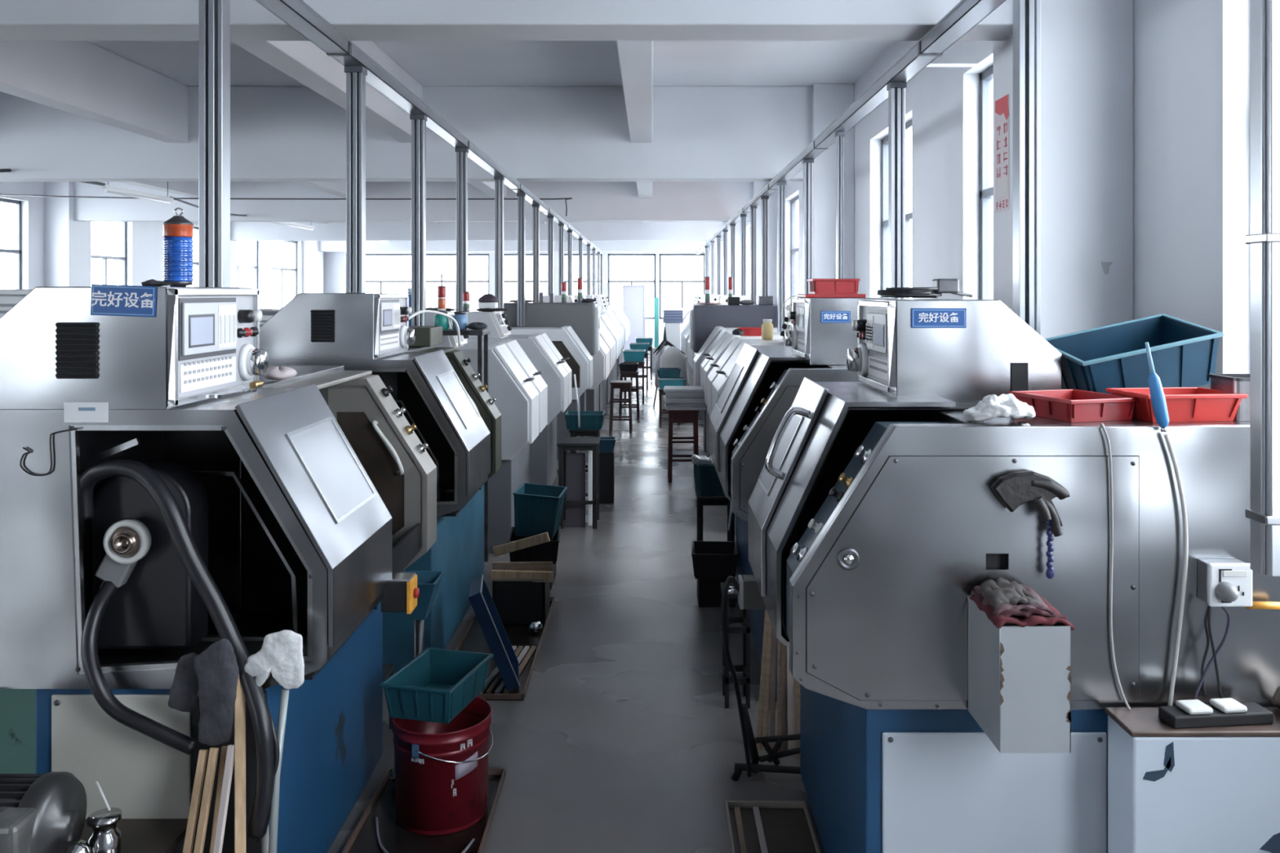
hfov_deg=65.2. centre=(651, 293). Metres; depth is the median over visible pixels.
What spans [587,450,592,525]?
board
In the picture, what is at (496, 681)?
batten
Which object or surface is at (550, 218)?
post
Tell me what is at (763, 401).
switch
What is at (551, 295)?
box
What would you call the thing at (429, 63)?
ceiling
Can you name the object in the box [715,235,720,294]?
post
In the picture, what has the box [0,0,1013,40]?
beam
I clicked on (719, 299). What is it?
lathe
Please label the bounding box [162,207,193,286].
lamp
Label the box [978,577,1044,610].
rag
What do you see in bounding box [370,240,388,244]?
tube light
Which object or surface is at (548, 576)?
wooden board
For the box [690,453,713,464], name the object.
cloth
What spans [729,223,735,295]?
post
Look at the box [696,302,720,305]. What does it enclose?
rag
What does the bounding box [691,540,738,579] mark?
plastic crate
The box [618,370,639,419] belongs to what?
wooden stool
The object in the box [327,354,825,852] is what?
floor
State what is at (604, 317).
lathe
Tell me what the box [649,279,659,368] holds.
strip
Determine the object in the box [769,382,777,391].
switch
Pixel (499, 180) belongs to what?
post
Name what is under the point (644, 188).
trim
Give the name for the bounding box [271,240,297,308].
window
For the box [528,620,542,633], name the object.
ball
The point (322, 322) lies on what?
vent grille
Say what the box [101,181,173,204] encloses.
tube light
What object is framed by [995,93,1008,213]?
poster
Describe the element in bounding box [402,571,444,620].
bowl
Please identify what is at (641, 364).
wooden stool
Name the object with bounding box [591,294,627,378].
lathe
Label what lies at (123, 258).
window
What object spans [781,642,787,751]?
batten
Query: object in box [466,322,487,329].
rag
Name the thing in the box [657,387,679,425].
wooden stool
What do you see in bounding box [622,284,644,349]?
door
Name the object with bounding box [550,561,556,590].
storage box
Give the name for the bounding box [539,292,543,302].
box
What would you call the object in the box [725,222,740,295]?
window
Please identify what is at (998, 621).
rag
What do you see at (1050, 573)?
chain
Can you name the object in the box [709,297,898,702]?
lathe
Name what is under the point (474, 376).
switch
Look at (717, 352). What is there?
lathe
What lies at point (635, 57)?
beam
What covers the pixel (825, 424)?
hood
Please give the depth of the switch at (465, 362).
5.41 m
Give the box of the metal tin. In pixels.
[1208,373,1249,421]
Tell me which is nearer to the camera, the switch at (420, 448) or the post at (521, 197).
the switch at (420, 448)
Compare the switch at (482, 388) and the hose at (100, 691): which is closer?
the hose at (100, 691)
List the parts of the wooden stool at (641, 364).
seat, leg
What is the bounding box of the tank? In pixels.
[80,818,187,852]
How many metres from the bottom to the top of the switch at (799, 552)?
0.046 m
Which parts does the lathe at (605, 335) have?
control panel, door, door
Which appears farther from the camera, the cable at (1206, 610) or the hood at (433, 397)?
the hood at (433, 397)
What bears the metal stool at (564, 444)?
on the floor
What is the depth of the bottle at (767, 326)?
7.71 m
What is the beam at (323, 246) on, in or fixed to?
attached to the wall at (1192, 57)
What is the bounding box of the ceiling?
[87,40,895,86]
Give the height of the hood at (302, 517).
0.670 m
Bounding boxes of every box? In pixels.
[381,573,419,613]
[408,325,442,346]
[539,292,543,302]
[549,293,553,302]
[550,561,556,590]
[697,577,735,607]
[727,297,739,305]
[727,574,766,609]
[757,296,773,305]
[967,595,1071,753]
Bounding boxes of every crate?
[379,648,493,724]
[491,578,550,626]
[507,525,560,564]
[512,482,567,539]
[564,411,604,429]
[618,362,638,371]
[622,349,645,361]
[629,342,648,353]
[635,337,653,346]
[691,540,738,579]
[1044,313,1224,394]
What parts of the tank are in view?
tank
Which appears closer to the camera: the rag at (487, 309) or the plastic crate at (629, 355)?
the rag at (487, 309)
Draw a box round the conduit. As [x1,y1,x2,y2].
[0,194,572,216]
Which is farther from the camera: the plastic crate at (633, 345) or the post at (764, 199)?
the plastic crate at (633, 345)
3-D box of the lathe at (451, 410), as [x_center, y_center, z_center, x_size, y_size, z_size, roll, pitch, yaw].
[-1.300,0.825,4.860,1.067,1.650,1.359,0,0,0]
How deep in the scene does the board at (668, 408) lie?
8.70 m
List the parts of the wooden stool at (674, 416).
leg, leg, seat, leg, leg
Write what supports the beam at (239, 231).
attached to the wall at (1192, 57)
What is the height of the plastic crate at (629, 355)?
0.164 m
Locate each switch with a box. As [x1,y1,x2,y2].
[381,386,393,397]
[394,406,406,417]
[404,423,417,435]
[417,441,428,453]
[462,357,471,365]
[472,372,480,380]
[480,383,488,391]
[488,397,496,404]
[732,439,742,448]
[742,425,751,432]
[755,406,762,413]
[760,398,767,404]
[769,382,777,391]
[789,542,808,562]
[807,518,823,533]
[828,487,844,502]
[838,472,854,488]
[853,444,872,464]
[1222,570,1247,577]
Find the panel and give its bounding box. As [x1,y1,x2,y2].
[0,688,35,773]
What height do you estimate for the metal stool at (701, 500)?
0.520 m
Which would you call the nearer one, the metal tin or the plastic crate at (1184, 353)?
the metal tin
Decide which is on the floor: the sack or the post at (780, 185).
the sack
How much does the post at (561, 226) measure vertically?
1.060 m
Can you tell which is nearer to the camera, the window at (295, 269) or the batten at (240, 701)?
the batten at (240, 701)
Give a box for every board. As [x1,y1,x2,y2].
[490,569,553,582]
[492,561,552,571]
[493,532,550,556]
[565,453,585,527]
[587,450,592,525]
[662,395,704,403]
[663,386,703,392]
[664,403,706,410]
[665,391,704,398]
[665,403,706,407]
[796,293,866,297]
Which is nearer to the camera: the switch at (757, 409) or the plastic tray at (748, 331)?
the switch at (757, 409)
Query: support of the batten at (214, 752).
on the floor
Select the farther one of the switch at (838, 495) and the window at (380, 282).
the window at (380, 282)
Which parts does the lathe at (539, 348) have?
control panel, knob, door, door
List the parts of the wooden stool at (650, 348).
leg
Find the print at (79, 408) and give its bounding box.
[78,407,95,410]
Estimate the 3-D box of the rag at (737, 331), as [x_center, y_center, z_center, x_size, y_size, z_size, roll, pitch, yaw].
[0.736,0.338,8.550,0.102,0.068,0.200,0,0,0]
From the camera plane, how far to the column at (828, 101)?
9.53 m
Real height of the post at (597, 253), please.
2.680 m
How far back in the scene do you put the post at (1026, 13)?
3.17 m
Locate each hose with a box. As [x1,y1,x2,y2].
[80,458,275,839]
[80,581,197,755]
[573,373,580,427]
[720,576,751,777]
[728,506,732,530]
[1164,433,1188,706]
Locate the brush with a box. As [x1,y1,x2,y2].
[1145,342,1169,432]
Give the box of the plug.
[1215,582,1238,603]
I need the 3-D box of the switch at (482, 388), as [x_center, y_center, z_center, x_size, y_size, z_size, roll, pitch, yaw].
[-0.912,0.514,5.425,0.044,0.044,0.036,0,0,0]
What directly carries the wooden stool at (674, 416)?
on the floor
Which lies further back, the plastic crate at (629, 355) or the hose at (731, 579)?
the plastic crate at (629, 355)
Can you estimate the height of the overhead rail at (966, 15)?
0.080 m
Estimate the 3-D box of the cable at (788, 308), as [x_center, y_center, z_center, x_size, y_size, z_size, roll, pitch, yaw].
[1.150,0.189,7.800,0.269,0.344,0.158,0,0,25]
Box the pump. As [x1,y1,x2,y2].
[64,781,121,852]
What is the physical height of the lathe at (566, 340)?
1.314 m
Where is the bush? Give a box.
[1016,421,1029,425]
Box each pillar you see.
[44,181,88,286]
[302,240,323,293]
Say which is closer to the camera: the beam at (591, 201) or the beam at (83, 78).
the beam at (83, 78)
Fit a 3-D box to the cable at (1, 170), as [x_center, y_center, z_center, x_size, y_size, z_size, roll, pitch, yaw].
[-6.200,-1.190,10.359,0.036,0.114,1.923,0,0,0]
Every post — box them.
[199,0,230,287]
[344,65,367,293]
[409,114,426,325]
[454,147,468,341]
[493,176,504,313]
[516,193,525,326]
[532,204,539,302]
[546,215,554,295]
[558,223,564,295]
[567,230,573,295]
[577,238,582,278]
[586,244,591,294]
[591,248,595,294]
[596,252,599,294]
[704,246,708,276]
[710,240,715,294]
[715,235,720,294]
[722,230,728,295]
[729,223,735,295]
[740,214,746,295]
[749,205,756,304]
[760,195,768,296]
[776,182,786,332]
[802,158,813,293]
[835,130,844,278]
[886,81,906,298]
[1013,0,1040,335]
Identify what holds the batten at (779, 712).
on the floor
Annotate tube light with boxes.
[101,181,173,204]
[269,222,315,230]
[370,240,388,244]
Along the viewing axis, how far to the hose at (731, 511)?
5.44 m
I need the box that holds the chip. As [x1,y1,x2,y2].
[1101,262,1112,274]
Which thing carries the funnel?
hanging from the lathe at (301, 496)
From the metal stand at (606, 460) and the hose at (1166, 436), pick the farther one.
the metal stand at (606, 460)
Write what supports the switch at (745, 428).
attached to the lathe at (764, 382)
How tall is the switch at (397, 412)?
0.044 m
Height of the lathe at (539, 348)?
1.504 m
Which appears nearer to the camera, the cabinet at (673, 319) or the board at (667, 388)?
the board at (667, 388)
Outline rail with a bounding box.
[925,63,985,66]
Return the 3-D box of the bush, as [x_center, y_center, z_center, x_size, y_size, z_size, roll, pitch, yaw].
[0.860,0.313,2.317,0.028,0.028,0.034,0,0,0]
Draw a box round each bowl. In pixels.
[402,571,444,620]
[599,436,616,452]
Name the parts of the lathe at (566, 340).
door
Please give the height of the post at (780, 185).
1.390 m
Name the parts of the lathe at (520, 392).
control panel, door, door, door handle, door handle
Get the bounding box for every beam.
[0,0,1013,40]
[0,40,187,142]
[0,86,811,181]
[73,181,752,222]
[117,181,199,197]
[230,222,725,240]
[231,40,422,142]
[318,240,710,251]
[616,40,653,142]
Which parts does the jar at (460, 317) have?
lid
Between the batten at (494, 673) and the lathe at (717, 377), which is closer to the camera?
the batten at (494, 673)
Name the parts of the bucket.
wire handle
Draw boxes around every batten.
[182,749,208,852]
[193,747,218,852]
[209,746,227,852]
[213,744,234,852]
[234,675,245,852]
[261,824,269,852]
[480,645,516,693]
[486,645,523,693]
[494,645,529,693]
[503,645,536,693]
[733,807,746,852]
[752,807,768,852]
[755,609,768,749]
[761,615,772,751]
[768,626,777,749]
[776,639,782,752]
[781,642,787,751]
[786,646,796,756]
[794,679,799,758]
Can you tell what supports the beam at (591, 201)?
attached to the wall at (1192, 57)
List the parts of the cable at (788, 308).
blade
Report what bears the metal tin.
on the lathe at (875, 514)
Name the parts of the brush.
handle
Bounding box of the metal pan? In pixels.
[468,573,519,691]
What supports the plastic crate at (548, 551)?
on the storage box at (554, 566)
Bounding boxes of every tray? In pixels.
[342,768,506,852]
[453,596,555,700]
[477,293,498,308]
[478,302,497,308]
[725,800,820,852]
[737,327,761,336]
[806,278,860,293]
[1008,389,1139,422]
[1105,386,1248,422]
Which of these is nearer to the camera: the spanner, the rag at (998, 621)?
the rag at (998, 621)
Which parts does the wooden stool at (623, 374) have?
leg, seat, leg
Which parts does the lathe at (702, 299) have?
door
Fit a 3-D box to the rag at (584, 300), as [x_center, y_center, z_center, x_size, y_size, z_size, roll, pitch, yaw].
[-0.702,0.077,10.620,0.229,0.045,0.160,0,0,0]
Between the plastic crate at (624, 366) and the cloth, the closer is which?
the cloth
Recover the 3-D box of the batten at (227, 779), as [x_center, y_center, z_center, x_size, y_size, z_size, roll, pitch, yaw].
[-0.976,1.345,2.210,0.016,0.613,0.192,0,0,6]
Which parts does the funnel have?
spout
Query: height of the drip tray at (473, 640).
0.025 m
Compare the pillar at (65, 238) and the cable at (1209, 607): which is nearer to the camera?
the cable at (1209, 607)
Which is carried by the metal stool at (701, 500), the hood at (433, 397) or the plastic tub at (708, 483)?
the plastic tub at (708, 483)
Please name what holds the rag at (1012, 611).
on the rag at (998, 621)
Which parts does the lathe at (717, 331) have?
door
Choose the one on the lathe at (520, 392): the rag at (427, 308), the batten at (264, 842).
the rag at (427, 308)
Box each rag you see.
[141,279,173,286]
[262,366,297,380]
[426,307,457,311]
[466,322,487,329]
[475,307,507,311]
[507,299,534,302]
[574,298,595,302]
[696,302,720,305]
[732,328,743,336]
[739,299,754,305]
[961,393,1035,422]
[968,595,1075,630]
[971,589,1067,619]
[973,583,1055,615]
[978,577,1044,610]
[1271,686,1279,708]
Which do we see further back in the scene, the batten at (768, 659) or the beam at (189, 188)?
the beam at (189, 188)
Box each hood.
[171,387,383,659]
[375,351,488,516]
[716,345,804,501]
[761,382,977,647]
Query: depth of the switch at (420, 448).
3.78 m
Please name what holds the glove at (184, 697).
hanging from the lathe at (301, 496)
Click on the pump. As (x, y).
(105, 837)
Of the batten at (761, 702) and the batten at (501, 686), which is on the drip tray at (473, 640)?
the batten at (501, 686)
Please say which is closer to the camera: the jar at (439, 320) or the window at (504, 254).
the jar at (439, 320)
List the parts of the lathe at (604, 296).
control panel, door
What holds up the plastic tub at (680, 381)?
on the wooden stool at (660, 391)
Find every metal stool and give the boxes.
[556,436,600,528]
[568,429,599,472]
[694,488,734,541]
[720,582,750,708]
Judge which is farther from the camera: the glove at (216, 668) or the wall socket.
the glove at (216, 668)
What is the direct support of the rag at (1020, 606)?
on the rag at (1012, 611)
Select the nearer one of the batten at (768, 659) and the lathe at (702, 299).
the batten at (768, 659)
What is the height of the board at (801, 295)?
0.016 m
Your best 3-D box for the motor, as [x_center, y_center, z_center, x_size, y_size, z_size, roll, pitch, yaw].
[-1.427,1.129,2.117,0.375,0.250,0.254,0,0,0]
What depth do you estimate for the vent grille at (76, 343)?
2.39 m
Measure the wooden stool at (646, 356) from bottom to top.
0.620 m
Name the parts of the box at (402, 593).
lid, plate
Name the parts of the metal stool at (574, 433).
leg, seat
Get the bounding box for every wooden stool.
[608,380,632,433]
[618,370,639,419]
[623,360,644,402]
[630,351,648,389]
[636,346,652,378]
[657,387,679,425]
[667,410,698,482]
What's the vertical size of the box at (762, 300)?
0.095 m
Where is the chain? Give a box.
[1045,520,1054,578]
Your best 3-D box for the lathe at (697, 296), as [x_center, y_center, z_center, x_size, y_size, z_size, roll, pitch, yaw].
[1.070,0.840,23.000,1.100,1.620,1.800,0,0,0]
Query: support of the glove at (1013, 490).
hanging from the lathe at (875, 514)
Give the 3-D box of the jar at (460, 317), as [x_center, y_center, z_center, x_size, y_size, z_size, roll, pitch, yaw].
[-1.160,0.165,6.040,0.090,0.110,0.089,0,0,0]
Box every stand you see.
[599,450,614,503]
[653,326,685,407]
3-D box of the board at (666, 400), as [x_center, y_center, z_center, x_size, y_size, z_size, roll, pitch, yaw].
[0.285,0.938,8.850,0.350,0.045,0.300,0,0,-4]
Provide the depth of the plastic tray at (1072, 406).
2.39 m
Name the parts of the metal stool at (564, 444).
leg, leg, seat, leg, leg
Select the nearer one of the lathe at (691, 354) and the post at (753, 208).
the post at (753, 208)
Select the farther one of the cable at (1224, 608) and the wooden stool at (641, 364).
the wooden stool at (641, 364)
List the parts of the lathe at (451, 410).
control panel, panel, rotary knob, rotary knob, frame, rail, sliding door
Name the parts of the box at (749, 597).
spout, plate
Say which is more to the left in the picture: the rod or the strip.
the rod
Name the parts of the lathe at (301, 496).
access plate, sign plate, control panel, panel, frame, rotary knob, rotary knob, sliding door, rail, door handle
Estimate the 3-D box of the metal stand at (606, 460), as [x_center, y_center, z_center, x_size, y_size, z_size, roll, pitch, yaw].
[-0.360,1.450,7.900,0.120,0.400,0.120,0,0,0]
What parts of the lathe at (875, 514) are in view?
door handle, sliding door, rotary knob, rotary knob, panel, control panel, cable coil, sign plate, access panel, access plate, yellow handle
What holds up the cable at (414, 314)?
attached to the lathe at (451, 410)
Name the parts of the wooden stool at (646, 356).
leg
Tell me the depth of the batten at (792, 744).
3.63 m
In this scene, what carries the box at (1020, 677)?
attached to the lathe at (875, 514)
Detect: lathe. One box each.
[0,284,436,852]
[259,293,501,677]
[426,311,547,553]
[467,311,571,485]
[510,325,592,459]
[543,295,615,411]
[572,294,623,380]
[573,295,620,405]
[586,336,609,436]
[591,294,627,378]
[601,294,629,362]
[680,294,701,350]
[680,294,705,368]
[680,294,728,386]
[682,295,728,386]
[687,295,759,422]
[693,326,780,457]
[700,331,782,405]
[706,316,791,525]
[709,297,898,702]
[748,278,1279,852]
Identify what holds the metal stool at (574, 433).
on the floor
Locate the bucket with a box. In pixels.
[391,696,493,835]
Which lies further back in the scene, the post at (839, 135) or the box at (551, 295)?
the box at (551, 295)
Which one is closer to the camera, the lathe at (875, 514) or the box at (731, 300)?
the lathe at (875, 514)
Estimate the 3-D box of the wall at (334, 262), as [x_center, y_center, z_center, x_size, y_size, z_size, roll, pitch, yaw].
[-3.635,-0.175,27.120,11.130,3.650,0.240,0,0,0]
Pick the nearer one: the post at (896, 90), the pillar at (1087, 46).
the pillar at (1087, 46)
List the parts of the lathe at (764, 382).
sliding door, access panel, rotary knob, panel, control panel, sign plate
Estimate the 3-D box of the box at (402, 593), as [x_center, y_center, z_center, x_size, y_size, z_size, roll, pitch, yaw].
[-0.749,0.882,2.948,0.123,0.104,0.084,0,0,0]
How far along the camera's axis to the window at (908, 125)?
8.80 m
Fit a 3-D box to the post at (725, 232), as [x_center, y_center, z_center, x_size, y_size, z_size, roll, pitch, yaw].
[1.200,-0.350,16.362,0.080,1.360,0.076,0,0,0]
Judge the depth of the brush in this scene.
2.25 m
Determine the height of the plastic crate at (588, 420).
0.124 m
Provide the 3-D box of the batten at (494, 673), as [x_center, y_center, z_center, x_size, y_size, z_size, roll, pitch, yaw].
[-0.670,1.637,4.360,0.020,0.015,0.525,0,0,8]
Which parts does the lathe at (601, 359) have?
door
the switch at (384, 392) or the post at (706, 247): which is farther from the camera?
the post at (706, 247)
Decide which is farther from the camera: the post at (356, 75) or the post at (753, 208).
the post at (753, 208)
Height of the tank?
0.395 m
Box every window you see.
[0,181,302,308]
[0,197,21,288]
[91,222,126,285]
[192,226,199,287]
[236,240,257,288]
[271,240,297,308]
[365,253,411,293]
[426,253,488,311]
[503,253,547,299]
[564,253,601,294]
[607,253,655,319]
[659,253,705,319]
[791,195,798,306]
[881,119,911,298]
[979,65,993,299]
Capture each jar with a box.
[434,311,448,329]
[452,311,467,329]
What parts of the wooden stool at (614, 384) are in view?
leg, leg, seat, leg, leg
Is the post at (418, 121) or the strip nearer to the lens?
the post at (418, 121)
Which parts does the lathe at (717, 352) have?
door, door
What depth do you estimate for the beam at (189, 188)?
14.19 m
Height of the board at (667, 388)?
0.030 m
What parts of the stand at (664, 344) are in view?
leg, arm, arm, arm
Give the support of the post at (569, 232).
on the floor
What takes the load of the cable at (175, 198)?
attached to the tube light at (295, 224)
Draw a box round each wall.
[323,251,709,354]
[746,0,1249,388]
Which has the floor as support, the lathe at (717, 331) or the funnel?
the lathe at (717, 331)
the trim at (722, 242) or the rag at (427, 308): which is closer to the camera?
the rag at (427, 308)
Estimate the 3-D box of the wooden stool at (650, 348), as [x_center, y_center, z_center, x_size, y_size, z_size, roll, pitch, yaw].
[-0.150,1.340,19.400,0.320,0.620,0.320,0,0,0]
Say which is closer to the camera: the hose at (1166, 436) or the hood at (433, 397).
the hose at (1166, 436)
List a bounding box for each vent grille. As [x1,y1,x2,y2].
[55,322,97,378]
[311,310,334,342]
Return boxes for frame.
[731,703,802,781]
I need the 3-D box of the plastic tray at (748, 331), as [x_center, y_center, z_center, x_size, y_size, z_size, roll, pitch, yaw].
[0.860,0.337,8.750,0.216,0.069,0.196,0,0,8]
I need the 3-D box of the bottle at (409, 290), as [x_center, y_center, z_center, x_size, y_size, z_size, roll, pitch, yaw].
[-1.440,0.095,6.040,0.090,0.250,0.089,0,0,0]
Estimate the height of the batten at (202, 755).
0.588 m
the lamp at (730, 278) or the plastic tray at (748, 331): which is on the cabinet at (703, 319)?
the lamp at (730, 278)
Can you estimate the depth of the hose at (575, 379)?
7.97 m
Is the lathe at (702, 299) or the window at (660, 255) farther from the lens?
the window at (660, 255)
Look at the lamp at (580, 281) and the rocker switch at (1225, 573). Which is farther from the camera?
the lamp at (580, 281)
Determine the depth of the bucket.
3.05 m
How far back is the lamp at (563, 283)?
10.53 m
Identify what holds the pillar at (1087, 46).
attached to the wall at (1192, 57)
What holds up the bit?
on the lathe at (301, 496)
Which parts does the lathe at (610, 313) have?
door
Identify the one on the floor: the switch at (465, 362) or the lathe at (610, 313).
the lathe at (610, 313)
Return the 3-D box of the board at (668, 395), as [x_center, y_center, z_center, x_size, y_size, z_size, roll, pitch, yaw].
[0.295,0.890,8.850,0.350,0.050,0.300,0,0,0]
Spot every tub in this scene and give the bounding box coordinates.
[656,368,685,389]
[693,463,724,496]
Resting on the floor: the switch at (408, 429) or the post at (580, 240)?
the post at (580, 240)
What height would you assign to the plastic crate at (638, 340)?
0.164 m
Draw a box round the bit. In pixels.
[248,380,263,388]
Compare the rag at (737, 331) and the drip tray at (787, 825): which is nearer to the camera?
the drip tray at (787, 825)
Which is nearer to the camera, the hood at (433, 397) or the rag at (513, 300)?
the hood at (433, 397)
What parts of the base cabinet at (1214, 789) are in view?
power strip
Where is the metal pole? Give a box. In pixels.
[1244,0,1279,577]
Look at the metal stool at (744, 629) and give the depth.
3.97 m
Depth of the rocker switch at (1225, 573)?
2.22 m
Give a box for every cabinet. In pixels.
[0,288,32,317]
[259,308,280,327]
[662,310,683,350]
[688,304,777,451]
[1104,697,1279,852]
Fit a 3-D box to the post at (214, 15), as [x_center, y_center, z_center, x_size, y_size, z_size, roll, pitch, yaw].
[-1.350,-0.374,3.085,0.084,1.311,0.076,0,0,0]
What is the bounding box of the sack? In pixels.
[658,346,687,408]
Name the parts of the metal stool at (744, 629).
leg, leg, seat, leg, leg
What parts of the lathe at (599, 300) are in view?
control panel, door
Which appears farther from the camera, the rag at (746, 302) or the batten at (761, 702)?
the rag at (746, 302)
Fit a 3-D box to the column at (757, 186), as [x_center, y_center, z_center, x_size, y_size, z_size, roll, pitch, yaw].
[1.734,-0.174,15.390,0.389,3.648,0.520,0,0,0]
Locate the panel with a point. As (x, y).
(17, 706)
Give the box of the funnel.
[402,571,444,657]
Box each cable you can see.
[0,168,106,186]
[169,195,246,216]
[256,711,279,842]
[374,817,475,852]
[408,310,461,346]
[781,295,796,324]
[1100,423,1130,709]
[1192,600,1230,699]
[1200,605,1209,697]
[1207,605,1222,698]
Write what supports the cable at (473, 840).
on the drip tray at (394, 838)
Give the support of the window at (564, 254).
in the wall at (334, 262)
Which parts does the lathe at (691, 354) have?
door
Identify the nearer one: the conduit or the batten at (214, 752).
the batten at (214, 752)
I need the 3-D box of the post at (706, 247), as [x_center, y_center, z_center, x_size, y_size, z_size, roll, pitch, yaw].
[1.200,0.310,21.949,0.080,2.680,0.076,0,0,0]
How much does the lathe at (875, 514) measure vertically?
1.689 m
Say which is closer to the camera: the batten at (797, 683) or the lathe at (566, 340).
the batten at (797, 683)
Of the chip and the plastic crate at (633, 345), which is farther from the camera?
the plastic crate at (633, 345)
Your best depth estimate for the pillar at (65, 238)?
15.13 m
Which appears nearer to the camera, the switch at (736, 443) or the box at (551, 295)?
the switch at (736, 443)
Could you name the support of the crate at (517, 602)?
on the drip tray at (473, 640)
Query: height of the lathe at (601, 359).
1.304 m
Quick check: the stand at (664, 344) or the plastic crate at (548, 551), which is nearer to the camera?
the plastic crate at (548, 551)
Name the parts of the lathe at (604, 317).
door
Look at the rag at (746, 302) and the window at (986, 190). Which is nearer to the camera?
the window at (986, 190)
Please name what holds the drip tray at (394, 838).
on the floor
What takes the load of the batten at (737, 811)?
on the drip tray at (787, 825)
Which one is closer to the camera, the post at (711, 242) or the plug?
the plug
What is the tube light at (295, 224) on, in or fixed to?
hanging from the ceiling
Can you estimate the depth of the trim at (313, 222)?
20.70 m
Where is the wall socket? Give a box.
[1197,559,1252,606]
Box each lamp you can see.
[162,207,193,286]
[437,274,445,311]
[462,291,469,311]
[561,281,566,302]
[577,278,582,302]
[705,276,710,305]
[728,276,732,297]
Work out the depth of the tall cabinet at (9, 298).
5.19 m
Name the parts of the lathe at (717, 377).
door handle, door handle, door, door, knob, knob, control panel, knob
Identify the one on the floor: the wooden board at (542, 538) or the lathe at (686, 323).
the lathe at (686, 323)
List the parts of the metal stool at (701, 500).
leg, leg, seat, leg, leg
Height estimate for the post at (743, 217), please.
1.360 m
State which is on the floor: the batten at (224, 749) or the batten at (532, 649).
the batten at (224, 749)
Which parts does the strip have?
rod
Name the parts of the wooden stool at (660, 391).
leg, leg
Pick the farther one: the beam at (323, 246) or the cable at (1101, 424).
the beam at (323, 246)
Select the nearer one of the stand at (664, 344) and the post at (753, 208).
the post at (753, 208)
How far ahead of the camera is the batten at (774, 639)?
3.68 m
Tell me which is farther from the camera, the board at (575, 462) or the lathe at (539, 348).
the lathe at (539, 348)
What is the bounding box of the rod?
[268,688,288,852]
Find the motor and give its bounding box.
[0,771,87,852]
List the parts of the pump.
lever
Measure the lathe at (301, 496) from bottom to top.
1.672 m
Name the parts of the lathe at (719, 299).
door, control panel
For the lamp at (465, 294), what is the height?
0.130 m
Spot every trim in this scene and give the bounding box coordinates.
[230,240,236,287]
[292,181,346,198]
[312,222,328,223]
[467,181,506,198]
[635,181,652,198]
[709,240,723,294]
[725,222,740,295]
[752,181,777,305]
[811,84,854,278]
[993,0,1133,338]
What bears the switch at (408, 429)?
attached to the lathe at (301, 496)
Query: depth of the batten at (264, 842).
2.32 m
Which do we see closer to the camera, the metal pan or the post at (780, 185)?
the metal pan
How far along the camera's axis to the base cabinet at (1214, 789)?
2.14 m
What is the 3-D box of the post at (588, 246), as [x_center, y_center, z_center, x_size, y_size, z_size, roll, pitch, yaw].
[-1.350,0.310,21.314,0.084,2.680,0.076,0,0,0]
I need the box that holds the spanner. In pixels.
[205,388,257,398]
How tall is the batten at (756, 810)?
0.010 m
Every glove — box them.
[168,652,199,712]
[193,638,239,746]
[244,630,304,689]
[990,470,1070,537]
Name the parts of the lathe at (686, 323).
door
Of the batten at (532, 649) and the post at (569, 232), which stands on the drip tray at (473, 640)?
the batten at (532, 649)
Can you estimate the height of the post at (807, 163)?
1.380 m
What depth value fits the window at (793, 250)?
14.55 m
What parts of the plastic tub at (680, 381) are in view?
plastic tub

